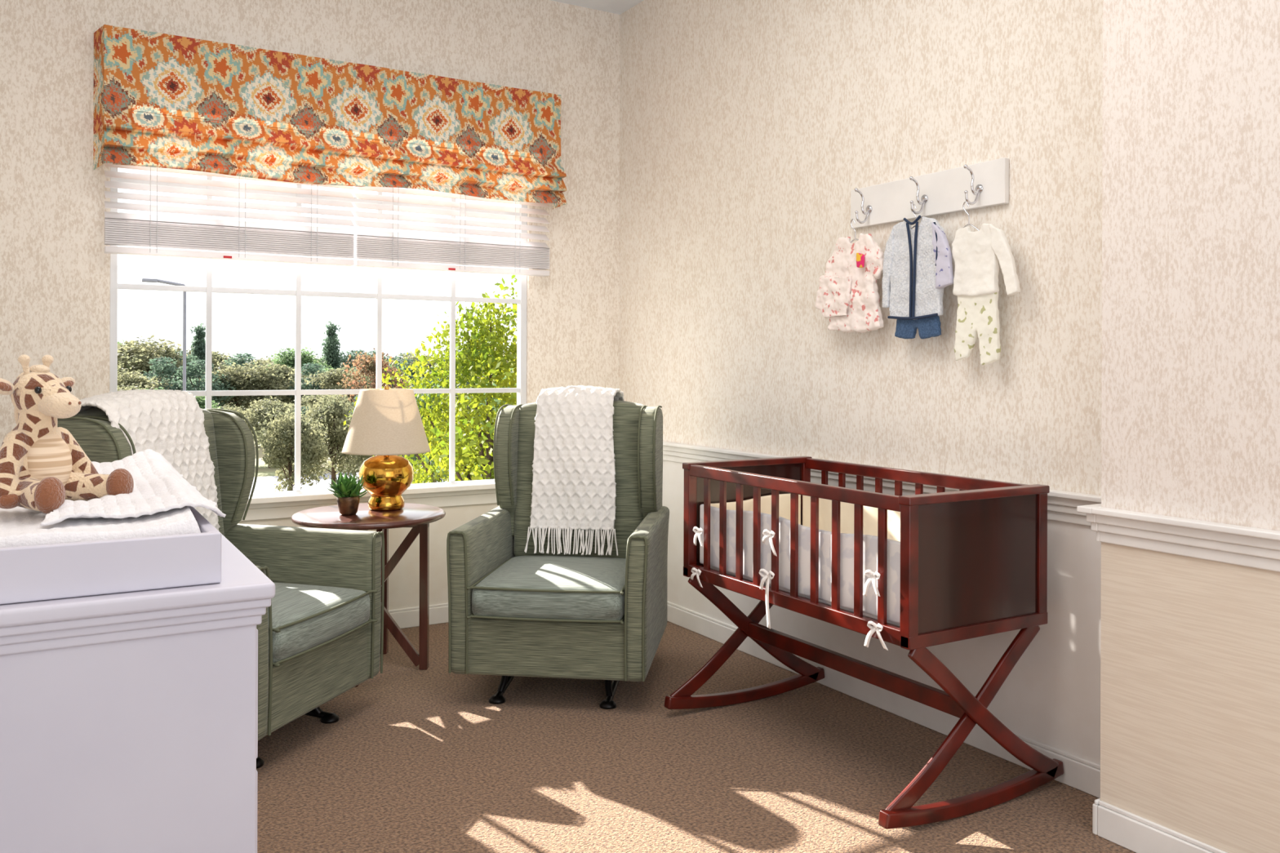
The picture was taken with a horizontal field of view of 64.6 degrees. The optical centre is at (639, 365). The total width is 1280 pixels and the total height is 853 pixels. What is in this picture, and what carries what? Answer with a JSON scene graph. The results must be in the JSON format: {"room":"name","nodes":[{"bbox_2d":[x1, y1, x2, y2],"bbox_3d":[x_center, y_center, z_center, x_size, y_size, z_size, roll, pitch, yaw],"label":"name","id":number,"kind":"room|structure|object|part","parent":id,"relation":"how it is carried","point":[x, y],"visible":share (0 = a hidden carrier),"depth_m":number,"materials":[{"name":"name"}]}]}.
{"room":"baby nursery","nodes":[
{"label":"baby nursery","id":0,"kind":"room"},
{"bbox_2d":[0,0,620,609],"bbox_3d":[-1.482,-0.305,4.462,3.350,3.000,0.140,0,0,-31],"label":"wall","id":1,"kind":"structure","parent":0,"point":[55,266],"depth_m":4.42,"materials":[{"name":"paint"}]},
{"bbox_2d":[109,167,527,497],"bbox_3d":[-1.341,-0.295,4.510,1.810,1.740,0.040,0,0,-31],"label":"frame","id":2,"kind":"object","parent":1,"relation":"attached to","point":[522,283],"visible":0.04,"depth_m":4.75,"materials":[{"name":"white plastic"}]},
{"bbox_2d":[117,175,519,491],"bbox_3d":[-1.342,-0.297,4.511,1.770,1.695,0.022,0,0,-31],"label":"muntins","id":3,"kind":"object","parent":1,"relation":"attached to","point":[208,289],"visible":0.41,"depth_m":4.42,"materials":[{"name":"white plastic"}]},
{"bbox_2d":[104,162,550,276],"bbox_3d":[-1.268,-0.795,4.431,1.900,0.718,0.078,0,0,-31],"label":"blind","id":4,"kind":"object","parent":1,"relation":"attached to","point":[130,229],"visible":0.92,"depth_m":4.33,"materials":[{"name":"white plastic"}]},
{"bbox_3d":[-1.671,-0.450,4.187,0.960,0.025,0.054,0,0,-31],"label":"rail","id":5,"kind":"part","parent":4,"relation":"part of","materials":[{"name":"white plastic"}]},
{"bbox_3d":[-0.848,-0.448,4.673,0.928,0.025,0.054,0,0,-31],"label":"rail","id":6,"kind":"part","parent":4,"relation":"part of","materials":[{"name":"white plastic"}]},
{"bbox_2d":[93,24,567,208],"bbox_3d":[-1.237,-1.034,4.401,1.995,0.541,0.201,0,0,-31],"label":"roman shade","id":7,"kind":"object","parent":1,"relation":"attached to","point":[164,100],"visible":1,"depth_m":4.27,"materials":[{"name":"fabric"}]},
{"bbox_2d":[240,482,497,521],"bbox_3d":[-1.309,0.605,4.449,1.980,0.100,0.060,0,0,-31],"label":"trim","id":8,"kind":"structure","parent":1,"relation":"attached to","point":[282,506],"depth_m":4.56,"materials":[{"name":"white paint"}]},
{"bbox_2d":[388,603,448,628],"bbox_3d":[-1.456,1.150,4.390,3.090,0.090,0.014,0,0,-31],"label":"baseboard","id":9,"kind":"structure","parent":1,"relation":"attached to","point":[405,618],"depth_m":4.64,"materials":[{"name":"white paint"}]},
{"bbox_2d":[551,0,643,14],"bbox_3d":[0.083,-1.860,1.826,3.350,0.120,6.265,0,0,-31],"label":"ceiling","id":10,"kind":"structure","parent":0,"point":[617,6],"depth_m":5.05,"materials":[{"name":"paint"}]},
{"bbox_2d":[256,621,1135,852],"bbox_3d":[0.072,1.260,1.826,3.350,0.120,6.265,0,0,-31],"label":"floor","id":11,"kind":"structure","parent":0,"point":[414,760],"depth_m":2.97,"materials":[{"name":"carpet"}]},
{"bbox_2d":[0,533,275,852],"bbox_3d":[-1.171,0.766,1.776,0.837,0.860,0.952,0,0,-31],"label":"dresser","id":12,"kind":"object","parent":11,"relation":"on","point":[129,720],"visible":0.66,"depth_m":1.51,"materials":[{"name":"white wood"}]},
{"bbox_2d":[0,506,221,604],"bbox_3d":[-1.154,0.296,1.735,0.702,0.078,0.800,0,0,-31],"label":"tray","id":13,"kind":"object","parent":12,"relation":"on","point":[30,573],"visible":0.5,"depth_m":1.49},
{"bbox_2d":[0,448,226,547],"bbox_3d":[-1.134,0.253,1.753,0.714,0.143,0.772,0,0,-31],"label":"changing pad","id":14,"kind":"object","parent":13,"relation":"on","point":[159,501],"visible":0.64,"depth_m":1.61,"materials":[{"name":"white fabric"}]},
{"bbox_2d":[0,354,133,514],"bbox_3d":[-0.996,0.110,1.712,0.189,0.257,0.205,0,0,17],"label":"giraffe","id":15,"kind":"object","parent":14,"relation":"on","point":[42,466],"visible":0.98,"depth_m":1.69},
{"bbox_2d":[40,448,226,526],"bbox_3d":[-0.970,0.218,1.889,0.294,0.073,0.705,0,0,-31],"label":"knit blanket","id":16,"kind":"object","parent":14,"relation":"on","point":[159,493],"depth_m":1.66,"materials":[{"name":"white fabric"}]},
{"bbox_3d":[-1.168,0.383,1.777,0.824,0.046,0.933,0,0,-31],"label":"crown","id":17,"kind":"part","parent":12,"relation":"part of","materials":[{"name":"white wood"}]},
{"bbox_2d":[57,389,384,768],"bbox_3d":[-1.380,0.637,3.304,0.863,1.117,0.710,0,0,16],"label":"wingback chair","id":18,"kind":"object","parent":11,"relation":"on","point":[319,633],"visible":0.52,"depth_m":3.34,"materials":[{"name":"green fabric"}]},
{"bbox_2d":[79,389,220,530],"bbox_3d":[-1.643,0.358,3.294,0.361,0.562,0.434,0,0,16],"label":"throw blanket","id":19,"kind":"object","parent":18,"relation":"on","point":[169,423],"depth_m":3.27,"materials":[{"name":"white fabric"}]},
{"bbox_3d":[-1.442,0.824,2.997,0.765,0.502,0.085,0,0,16],"label":"arm","id":20,"kind":"part","parent":18,"relation":"part of"},
{"bbox_3d":[-1.268,0.825,3.597,0.765,0.502,0.085,0,0,16],"label":"arm","id":21,"kind":"part","parent":18,"relation":"part of"},
{"bbox_2d":[267,582,369,662],"bbox_3d":[-1.255,0.806,3.267,0.596,0.136,0.532,0,0,16],"label":"seat cushion","id":22,"kind":"object","parent":18,"relation":"on","point":[306,618],"depth_m":3.19,"materials":[{"name":"green fabric"}]},
{"bbox_2d":[290,502,445,687],"bbox_3d":[-1.068,0.888,4.001,0.590,0.617,0.590,0,0,0],"label":"side table","id":23,"kind":"object","parent":11,"relation":"on","point":[418,517],"visible":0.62,"depth_m":3.98,"materials":[{"name":"brown wood"}]},
{"bbox_2d":[326,471,368,515],"bbox_3d":[-1.139,0.494,3.932,0.164,0.169,0.160,0,0,-31],"label":"potted succulent","id":24,"kind":"object","parent":23,"relation":"on","point":[347,491],"visible":1,"depth_m":3.90,"materials":[{"name":"green plant"}]},
{"bbox_2d":[336,495,359,515],"bbox_3d":[-1.134,0.542,3.937,0.088,0.074,0.088,0,0,-31],"label":"pot","id":25,"kind":"object","parent":24,"relation":"attached to","point":[348,505],"depth_m":3.91,"materials":[{"name":"brown ceramic"}]},
{"bbox_2d":[341,384,431,511],"bbox_3d":[-1.026,0.327,4.099,0.350,0.505,0.350,0,0,-31],"label":"table lamp","id":26,"kind":"object","parent":23,"relation":"on","point":[386,424],"visible":0.99,"depth_m":4.00,"materials":[{"name":"gold metal"}]},
{"bbox_3d":[-1.025,0.221,4.099,0.350,0.254,0.350,0,0,-31],"label":"lamp shade","id":27,"kind":"part","parent":26,"relation":"part of","materials":[{"name":"fabric"}]},
{"bbox_2d":[446,385,669,709],"bbox_3d":[-0.272,0.639,3.880,0.710,1.119,0.863,0,0,7],"label":"wingback chair","id":28,"kind":"object","parent":11,"relation":"on","point":[566,577],"visible":1,"depth_m":3.84,"materials":[{"name":"green fabric"}]},
{"bbox_3d":[-0.586,0.827,3.893,0.085,0.502,0.765,0,0,7],"label":"arm","id":29,"kind":"part","parent":28,"relation":"part of"},
{"bbox_2d":[471,555,626,620],"bbox_3d":[-0.289,0.809,3.750,0.532,0.136,0.596,0,0,7],"label":"seat cushion","id":30,"kind":"object","parent":28,"relation":"on","point":[504,588],"depth_m":3.49,"materials":[{"name":"green fabric"}]},
{"bbox_2d":[528,385,624,530],"bbox_3d":[-0.244,0.362,4.130,0.344,0.564,0.361,0,0,7],"label":"throw blanket","id":31,"kind":"object","parent":28,"relation":"on","point":[576,464],"depth_m":4.00,"materials":[{"name":"white fabric"}]},
{"bbox_3d":[0.034,0.829,3.815,0.085,0.502,0.765,0,0,7],"label":"arm","id":32,"kind":"part","parent":28,"relation":"part of"},
{"bbox_2d":[664,456,1063,829],"bbox_3d":[0.651,0.769,3.187,0.694,0.864,1.068,0,0,-31],"label":"cradle","id":33,"kind":"object","parent":11,"relation":"on","point":[913,573],"visible":1,"depth_m":2.85,"materials":[{"name":"brown wood"}]},
{"bbox_3d":[0.389,0.711,3.630,0.540,0.034,0.034,0,0,-31],"label":"rail","id":34,"kind":"part","parent":33,"relation":"part of","materials":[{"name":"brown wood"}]},
{"bbox_3d":[0.357,0.943,3.622,0.588,0.466,0.016,0,0,-31],"label":"leg","id":35,"kind":"part","parent":33,"relation":"part of","materials":[{"name":"brown wood"}]},
{"bbox_3d":[0.392,0.347,3.628,0.548,0.022,0.042,0,0,-31],"label":"cap rail","id":36,"kind":"part","parent":33,"relation":"part of","materials":[{"name":"brown wood"}]},
{"bbox_3d":[0.390,0.526,3.630,0.480,0.340,0.014,0,0,-31],"label":"panel","id":37,"kind":"part","parent":33,"relation":"part of","materials":[{"name":"brown wood"}]},
{"bbox_3d":[0.419,0.943,3.639,0.588,0.466,0.016,0,0,-31],"label":"leg","id":38,"kind":"part","parent":33,"relation":"part of","materials":[{"name":"brown wood"}]},
{"bbox_3d":[0.430,0.706,3.056,0.026,0.042,1.000,0,0,-31],"label":"rail","id":39,"kind":"part","parent":33,"relation":"part of","materials":[{"name":"brown wood"}]},
{"bbox_3d":[0.431,0.359,3.056,0.026,0.038,0.992,0,0,-31],"label":"rail","id":40,"kind":"part","parent":33,"relation":"part of","materials":[{"name":"brown wood"}]},
{"bbox_3d":[0.651,0.707,3.187,0.480,0.020,0.990,0,0,-31],"label":"board","id":41,"kind":"part","parent":33,"relation":"part of","materials":[{"name":"brown wood"}]},
{"bbox_3d":[0.652,0.664,3.187,0.450,0.063,0.970,0,0,-31],"label":"mattress","id":42,"kind":"part","parent":33,"relation":"part of","materials":[{"name":"white fabric"}]},
{"bbox_3d":[0.874,0.361,3.317,0.026,0.038,0.992,0,0,-31],"label":"rail","id":43,"kind":"part","parent":33,"relation":"part of","materials":[{"name":"brown wood"}]},
{"bbox_3d":[0.882,0.944,2.735,0.588,0.466,0.016,0,0,-31],"label":"leg","id":44,"kind":"part","parent":33,"relation":"part of","materials":[{"name":"brown wood"}]},
{"bbox_3d":[0.914,0.713,2.743,0.540,0.034,0.034,0,0,-31],"label":"rail","id":45,"kind":"part","parent":33,"relation":"part of","materials":[{"name":"brown wood"}]},
{"bbox_3d":[0.914,0.349,2.745,0.548,0.022,0.042,0,0,-31],"label":"cap rail","id":46,"kind":"part","parent":33,"relation":"part of","materials":[{"name":"brown wood"}]},
{"bbox_3d":[0.914,0.528,2.743,0.480,0.340,0.014,0,0,-31],"label":"panel","id":47,"kind":"part","parent":33,"relation":"part of","materials":[{"name":"brown wood"}]},
{"bbox_3d":[0.943,0.945,2.752,0.588,0.466,0.016,0,0,-31],"label":"leg","id":48,"kind":"part","parent":33,"relation":"part of","materials":[{"name":"brown wood"}]},
{"bbox_2d":[618,0,1102,764],"bbox_3d":[1.503,-0.295,2.587,0.120,3.000,6.125,0,0,-31],"label":"wall","id":49,"kind":"structure","parent":0,"point":[748,128],"depth_m":3.61,"materials":[{"name":"paint"}]},
{"bbox_2d":[662,440,1101,526],"bbox_3d":[0.606,0.405,3.941,0.042,0.090,2.885,0,0,-31],"label":"trim","id":50,"kind":"structure","parent":49,"relation":"attached to","point":[1062,505],"depth_m":3.61,"materials":[{"name":"white paint"}]},
{"bbox_2d":[850,157,1008,228],"bbox_3d":[0.917,-0.567,3.372,0.090,0.140,0.684,0,0,-31],"label":"coat hook rack","id":51,"kind":"object","parent":49,"relation":"attached to","point":[984,184],"visible":0.99,"depth_m":3.33,"materials":[{"name":"white paint"}]},
{"bbox_2d":[814,218,884,333],"bbox_3d":[0.746,-0.319,3.602,0.051,0.407,0.334,0,0,-31],"label":"dress","id":52,"kind":"object","parent":51,"relation":"hanging from","point":[847,294],"visible":0.99,"depth_m":3.58,"materials":[{"name":"pink fabric"}]},
{"bbox_3d":[0.811,-0.555,3.592,0.005,0.028,0.028,0,0,-31],"label":"hook plate","id":53,"kind":"part","parent":51,"relation":"part of","materials":[{"name":"silver metal"}]},
{"bbox_2d":[881,203,953,338],"bbox_3d":[0.913,-0.312,3.323,0.041,0.449,0.307,0,0,-29],"label":"baby outfit","id":54,"kind":"object","parent":51,"relation":"hanging from","point":[917,265],"visible":1,"depth_m":3.31,"materials":[{"name":"grey fabric"}]},
{"bbox_3d":[0.945,-0.555,3.367,0.005,0.028,0.028,0,0,-31],"label":"hook plate","id":55,"kind":"part","parent":51,"relation":"part of","materials":[{"name":"silver metal"}]},
{"bbox_3d":[1.061,-0.554,3.171,0.005,0.028,0.028,0,0,-31],"label":"hook plate","id":56,"kind":"part","parent":51,"relation":"part of","materials":[{"name":"silver metal"}]},
{"bbox_2d":[951,200,1020,365],"bbox_3d":[1.055,-0.257,3.089,0.038,0.512,0.252,0,0,-31],"label":"baby outfit","id":57,"kind":"object","parent":51,"relation":"hanging from","point":[976,255],"visible":1,"depth_m":3.10,"materials":[{"name":"white fabric"}]},
{"bbox_2d":[666,600,1226,852],"bbox_3d":[1.352,1.160,2.501,0.220,0.090,6.125,0,0,-31],"label":"baseboard","id":58,"kind":"structure","parent":49,"relation":"attached to","point":[1080,774],"depth_m":3.11,"materials":[{"name":"white paint"}]},
{"bbox_2d":[1100,0,1279,852],"bbox_3d":[2.098,-0.293,1.261,0.206,3.000,3.235,0,0,-31],"label":"wall","id":59,"kind":"structure","parent":0,"point":[1190,646],"depth_m":2.40,"materials":[{"name":"paint"}]},
{"bbox_2d":[1076,505,1100,542],"bbox_3d":[1.156,0.407,2.608,0.044,0.090,0.043,0,0,-31],"label":"trim","id":60,"kind":"structure","parent":59,"relation":"attached to","point":[1091,517],"depth_m":2.60,"materials":[{"name":"white paint"}]},
{"bbox_2d":[1088,503,1279,572],"bbox_3d":[2.046,0.410,1.255,0.198,0.090,3.277,0,0,-31],"label":"trim","id":61,"kind":"structure","parent":59,"relation":"attached to","point":[1240,545],"depth_m":2.37,"materials":[{"name":"white paint"}]},
{"label":"outside","id":62,"kind":"structure","parent":0,"visible":0},
{"bbox_2d":[217,400,471,476],"bbox_3d":[-24.684,5.264,139.931,340.000,0.300,254.000,0,0,-31],"label":"ground","id":63,"kind":"structure","parent":62,"point":[264,470],"depth_m":51.31,"materials":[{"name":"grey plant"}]},
{"bbox_2d":[117,339,137,371],"bbox_3d":[-42.303,1.510,79.711,7.356,7.084,8.102,0,0,-24],"label":"tree","id":64,"kind":"object","parent":63,"relation":"on","point":[122,340],"visible":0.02,"depth_m":79.69,"materials":[{"name":"green plant"}]},
{"bbox_2d":[117,381,151,391],"bbox_3d":[-24.401,2.936,47.304,4.479,4.357,4.289,0,0,-9],"label":"tree","id":65,"kind":"object","parent":63,"relation":"on","point":[122,384],"visible":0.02,"depth_m":48.01,"materials":[{"name":"green plant"}]},
{"bbox_2d":[117,365,173,390],"bbox_3d":[-29.994,2.540,59.600,5.074,5.111,4.791,0,0,11],"label":"tree","id":66,"kind":"object","parent":63,"relation":"on","point":[135,377],"visible":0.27,"depth_m":59.00,"materials":[{"name":"green plant"}]},
{"bbox_2d":[117,334,186,381],"bbox_3d":[-38.187,1.346,76.653,8.256,7.441,8.623,0,0,-22],"label":"tree","id":67,"kind":"object","parent":63,"relation":"on","point":[140,354],"visible":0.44,"depth_m":75.87,"materials":[{"name":"green plant"}]},
{"bbox_2d":[142,278,185,285],"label":"street lamp","id":68,"kind":"object","parent":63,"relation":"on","point":[151,280],"depth_m":36.27,"materials":[{"name":"metal"}]},
{"bbox_2d":[140,355,199,391],"bbox_3d":[-30.115,2.227,62.091,5.881,5.735,6.087,0,0,7],"label":"tree","id":69,"kind":"object","parent":63,"relation":"on","point":[164,368],"visible":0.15,"depth_m":62.14,"materials":[{"name":"green plant"}]},
{"bbox_2d":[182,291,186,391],"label":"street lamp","id":70,"kind":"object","parent":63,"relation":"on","point":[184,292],"depth_m":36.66,"materials":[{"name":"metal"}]},
{"bbox_2d":[146,350,228,408],"bbox_3d":[-35.713,1.891,78.143,8.782,6.368,7.934,0,0,-6],"label":"tree","id":71,"kind":"object","parent":63,"relation":"on","point":[188,358],"visible":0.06,"depth_m":78.68,"materials":[{"name":"green plant"}]},
{"bbox_2d":[187,322,213,373],"bbox_3d":[-35.507,0.775,81.399,3.087,8.602,2.922,0,0,10],"label":"pine tree","id":72,"kind":"object","parent":63,"relation":"on","point":[198,346],"visible":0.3,"depth_m":81.08,"materials":[{"name":"green plant"}]},
{"bbox_2d":[168,358,250,408],"bbox_3d":[-28.035,2.329,64.367,5.887,5.547,5.689,0,0,13],"label":"tree","id":73,"kind":"object","parent":63,"relation":"on","point":[215,386],"visible":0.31,"depth_m":63.46,"materials":[{"name":"green plant"}]},
{"bbox_2d":[175,346,248,373],"bbox_3d":[-36.245,1.704,84.648,7.809,6.739,7.477,0,0,-12],"label":"tree","id":74,"kind":"object","parent":63,"relation":"on","point":[215,356],"visible":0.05,"depth_m":83.78,"materials":[{"name":"green plant"}]},
{"bbox_2d":[193,390,231,413],"bbox_3d":[-23.303,3.200,52.394,3.535,3.838,3.894,0,0,26],"label":"tree","id":75,"kind":"object","parent":63,"relation":"on","point":[200,400],"visible":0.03,"depth_m":52.22,"materials":[{"name":"green plant"}]},
{"bbox_2d":[193,360,272,410],"bbox_3d":[-26.247,2.399,66.138,5.572,5.420,5.335,0,0,-5],"label":"tree","id":76,"kind":"object","parent":63,"relation":"on","point":[235,374],"visible":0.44,"depth_m":64.74,"materials":[{"name":"green plant"}]},
{"bbox_2d":[211,352,260,407],"bbox_3d":[-32.921,1.988,81.636,7.717,6.194,8.542,0,0,24],"label":"tree","id":77,"kind":"object","parent":63,"relation":"on","point":[239,357],"visible":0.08,"depth_m":81.04,"materials":[{"name":"green plant"}]},
{"bbox_2d":[220,403,265,439],"bbox_3d":[-21.548,3.547,53.120,3.105,3.155,3.243,0,0,33],"label":"tree","id":78,"kind":"object","parent":63,"relation":"on","point":[239,410],"visible":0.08,"depth_m":52.68,"materials":[{"name":"green plant"}]},
{"bbox_2d":[246,355,292,385],"bbox_3d":[-33.276,2.045,90.028,7.043,6.077,6.743,0,0,-14],"label":"tree","id":79,"kind":"object","parent":63,"relation":"on","point":[261,358],"visible":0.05,"depth_m":89.79,"materials":[{"name":"green plant"}]},
{"bbox_2d":[235,359,310,416],"bbox_3d":[-23.634,2.353,65.767,5.685,5.530,5.443,0,0,21],"label":"tree","id":80,"kind":"object","parent":63,"relation":"on","point":[278,377],"visible":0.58,"depth_m":64.35,"materials":[{"name":"green plant"}]},
{"bbox_2d":[241,395,304,468],"bbox_3d":[-18.299,3.326,50.883,3.564,3.621,3.722,0,0,5],"label":"tree","id":81,"kind":"object","parent":63,"relation":"on","point":[257,412],"visible":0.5,"depth_m":50.22,"materials":[{"name":"green plant"}]},
{"bbox_2d":[251,405,329,492],"bbox_3d":[-11.029,3.216,31.991,2.534,3.891,2.426,0,0,-9],"label":"bush","id":82,"kind":"object","parent":63,"relation":"on","point":[281,450],"visible":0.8,"depth_m":31.45,"materials":[{"name":"green plant"}]},
{"bbox_2d":[262,405,328,447],"bbox_3d":[-17.627,3.583,51.610,3.191,3.112,3.302,0,0,14],"label":"tree","id":83,"kind":"object","parent":63,"relation":"on","point":[304,412],"visible":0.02,"depth_m":51.55,"materials":[{"name":"green plant"}]},
{"bbox_2d":[258,346,335,404],"bbox_3d":[-28.520,1.742,84.401,7.681,6.716,6.974,0,0,-21],"label":"tree","id":84,"kind":"object","parent":63,"relation":"on","point":[284,356],"visible":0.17,"depth_m":83.23,"materials":[{"name":"green plant"}]},
{"bbox_2d":[276,361,351,413],"bbox_3d":[-20.495,2.434,65.300,5.720,5.389,5.527,0,0,-38],"label":"tree","id":85,"kind":"object","parent":63,"relation":"on","point":[311,370],"visible":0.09,"depth_m":64.79,"materials":[{"name":"green plant"}]},
{"bbox_2d":[292,394,354,457],"bbox_3d":[-17.554,3.214,55.682,3.790,3.850,3.958,0,0,-41],"label":"tree","id":86,"kind":"object","parent":63,"relation":"on","point":[313,399],"visible":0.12,"depth_m":55.54,"materials":[{"name":"green plant"}]},
{"bbox_2d":[312,355,343,368],"bbox_3d":[-28.657,2.027,92.386,7.123,6.147,6.820,0,0,44],"label":"tree","id":87,"kind":"object","parent":63,"relation":"on","point":[317,355],"visible":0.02,"depth_m":91.99,"materials":[{"name":"green plant"}]},
{"bbox_2d":[293,387,364,488],"bbox_3d":[-10.294,2.969,34.418,2.737,4.390,2.859,0,0,33],"label":"tree","id":88,"kind":"object","parent":63,"relation":"on","point":[329,413],"visible":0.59,"depth_m":34.12,"materials":[{"name":"green plant"}]},
{"bbox_2d":[318,320,343,368],"bbox_3d":[-26.211,0.597,86.560,3.237,9.022,3.065,0,0,15],"label":"pine tree","id":89,"kind":"object","parent":63,"relation":"on","point":[331,353],"visible":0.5,"depth_m":86.29,"materials":[{"name":"green plant"}]},
{"bbox_2d":[301,363,373,406],"bbox_3d":[-18.716,2.499,63.277,5.418,5.270,5.188,0,0,11],"label":"tree","id":90,"kind":"object","parent":63,"relation":"on","point":[331,378],"visible":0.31,"depth_m":62.81,"materials":[{"name":"green plant"}]},
{"bbox_2d":[332,395,362,462],"bbox_3d":[-15.111,3.312,54.150,3.764,3.670,3.895,0,0,-26],"label":"tree","id":91,"kind":"object","parent":63,"relation":"on","point":[356,395],"visible":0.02,"depth_m":54.50,"materials":[{"name":"green plant"}]},
{"bbox_2d":[328,348,370,382],"bbox_3d":[-25.209,1.818,86.448,8.207,6.587,9.084,0,0,15],"label":"tree","id":92,"kind":"object","parent":63,"relation":"on","point":[353,355],"visible":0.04,"depth_m":85.85,"materials":[{"name":"green plant"}]},
{"bbox_2d":[338,413,403,480],"bbox_3d":[-8.616,3.124,33.126,2.664,4.091,2.550,0,0,24],"label":"tree","id":93,"kind":"object","parent":63,"relation":"on","point":[366,457],"visible":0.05,"depth_m":32.63,"materials":[{"name":"green plant"}]},
{"bbox_2d":[336,347,410,411],"bbox_3d":[-15.754,2.014,60.266,4.436,6.263,3.958,0,0,11],"label":"tree","id":94,"kind":"object","parent":63,"relation":"on","point":[368,369],"visible":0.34,"depth_m":59.96,"materials":[{"name":"orange plant"}]},
{"bbox_2d":[364,360,409,388],"bbox_3d":[-17.786,2.342,70.126,5.152,5.592,5.675,0,0,29],"label":"tree","id":95,"kind":"object","parent":63,"relation":"on","point":[389,364],"visible":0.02,"depth_m":70.12,"materials":[{"name":"green plant"}]},
{"bbox_2d":[364,350,413,377],"bbox_3d":[-24.143,1.826,93.306,9.074,6.580,8.198,0,0,-8],"label":"tree","id":96,"kind":"object","parent":63,"relation":"on","point":[371,354],"visible":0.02,"depth_m":93.99,"materials":[{"name":"green plant"}]},
{"bbox_2d":[387,351,415,368],"bbox_3d":[-23.391,1.887,97.596,8.053,6.463,8.913,0,0,43],"label":"tree","id":97,"kind":"object","parent":63,"relation":"on","point":[396,357],"visible":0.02,"depth_m":96.62,"materials":[{"name":"green plant"}]},
{"bbox_2d":[386,358,425,388],"bbox_3d":[-16.174,2.289,71.341,6.060,5.710,5.855,0,0,4],"label":"tree","id":98,"kind":"object","parent":63,"relation":"on","point":[409,362],"visible":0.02,"depth_m":71.68,"materials":[{"name":"green plant"}]},
{"bbox_2d":[397,351,456,378],"bbox_3d":[-19.604,1.861,94.378,7.581,6.542,7.259,0,0,43],"label":"tree","id":99,"kind":"object","parent":63,"relation":"on","point":[428,364],"visible":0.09,"depth_m":93.20,"materials":[{"name":"green plant"}]},
{"bbox_2d":[343,292,516,484],"bbox_3d":[-2.398,2.060,14.899,3.786,6.264,3.446,0,0,-15],"label":"tree","id":100,"kind":"object","parent":63,"relation":"on","point":[469,348],"visible":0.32,"depth_m":14.72,"materials":[{"name":"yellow plant"}]},
{"bbox_2d":[399,413,480,484],"bbox_3d":[-3.562,2.986,17.680,1.884,4.404,2.070,0,0,41],"label":"tree","id":101,"kind":"object","parent":63,"relation":"on","point":[433,442],"visible":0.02,"depth_m":17.62,"materials":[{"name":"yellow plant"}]},
{"bbox_2d":[408,384,472,484],"bbox_3d":[-6.542,2.861,31.243,2.978,4.633,2.703,0,0,-41],"label":"tree","id":102,"kind":"object","parent":63,"relation":"on","point":[437,386],"visible":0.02,"depth_m":30.91,"materials":[{"name":"green plant"}]},
{"bbox_2d":[412,364,470,394],"bbox_3d":[-13.095,2.449,69.236,5.742,5.410,5.548,0,0,-2],"label":"tree","id":103,"kind":"object","parent":63,"relation":"on","point":[430,382],"visible":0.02,"depth_m":68.78,"materials":[{"name":"green plant"}]},
{"bbox_2d":[438,386,475,430],"bbox_3d":[-10.225,3.111,56.463,4.043,4.107,4.223,0,0,-8],"label":"tree","id":104,"kind":"object","parent":63,"relation":"on","point":[459,403],"visible":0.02,"depth_m":55.91,"materials":[{"name":"green plant"}]},
{"bbox_2d":[419,275,517,481],"bbox_3d":[-0.852,1.772,14.543,4.601,6.851,4.187,0,0,-14],"label":"tree","id":105,"kind":"object","parent":63,"relation":"on","point":[510,380],"visible":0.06,"depth_m":14.01,"materials":[{"name":"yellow plant"}]},
{"bbox_2d":[422,368,516,480],"bbox_3d":[-2.888,2.571,22.811,3.860,5.237,4.252,0,0,-44],"label":"tree","id":106,"kind":"object","parent":63,"relation":"on","point":[505,377],"visible":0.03,"depth_m":22.63,"materials":[{"name":"green plant"}]},
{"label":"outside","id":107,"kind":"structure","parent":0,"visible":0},
{"bbox_2d":[249,471,455,493],"bbox_3d":[11.505,5.223,59.095,200.000,0.025,8.000,0,0,-31],"label":"road","id":108,"kind":"structure","parent":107,"point":[264,484],"depth_m":43.69,"materials":[{"name":"grey asphalt"}]}
]}

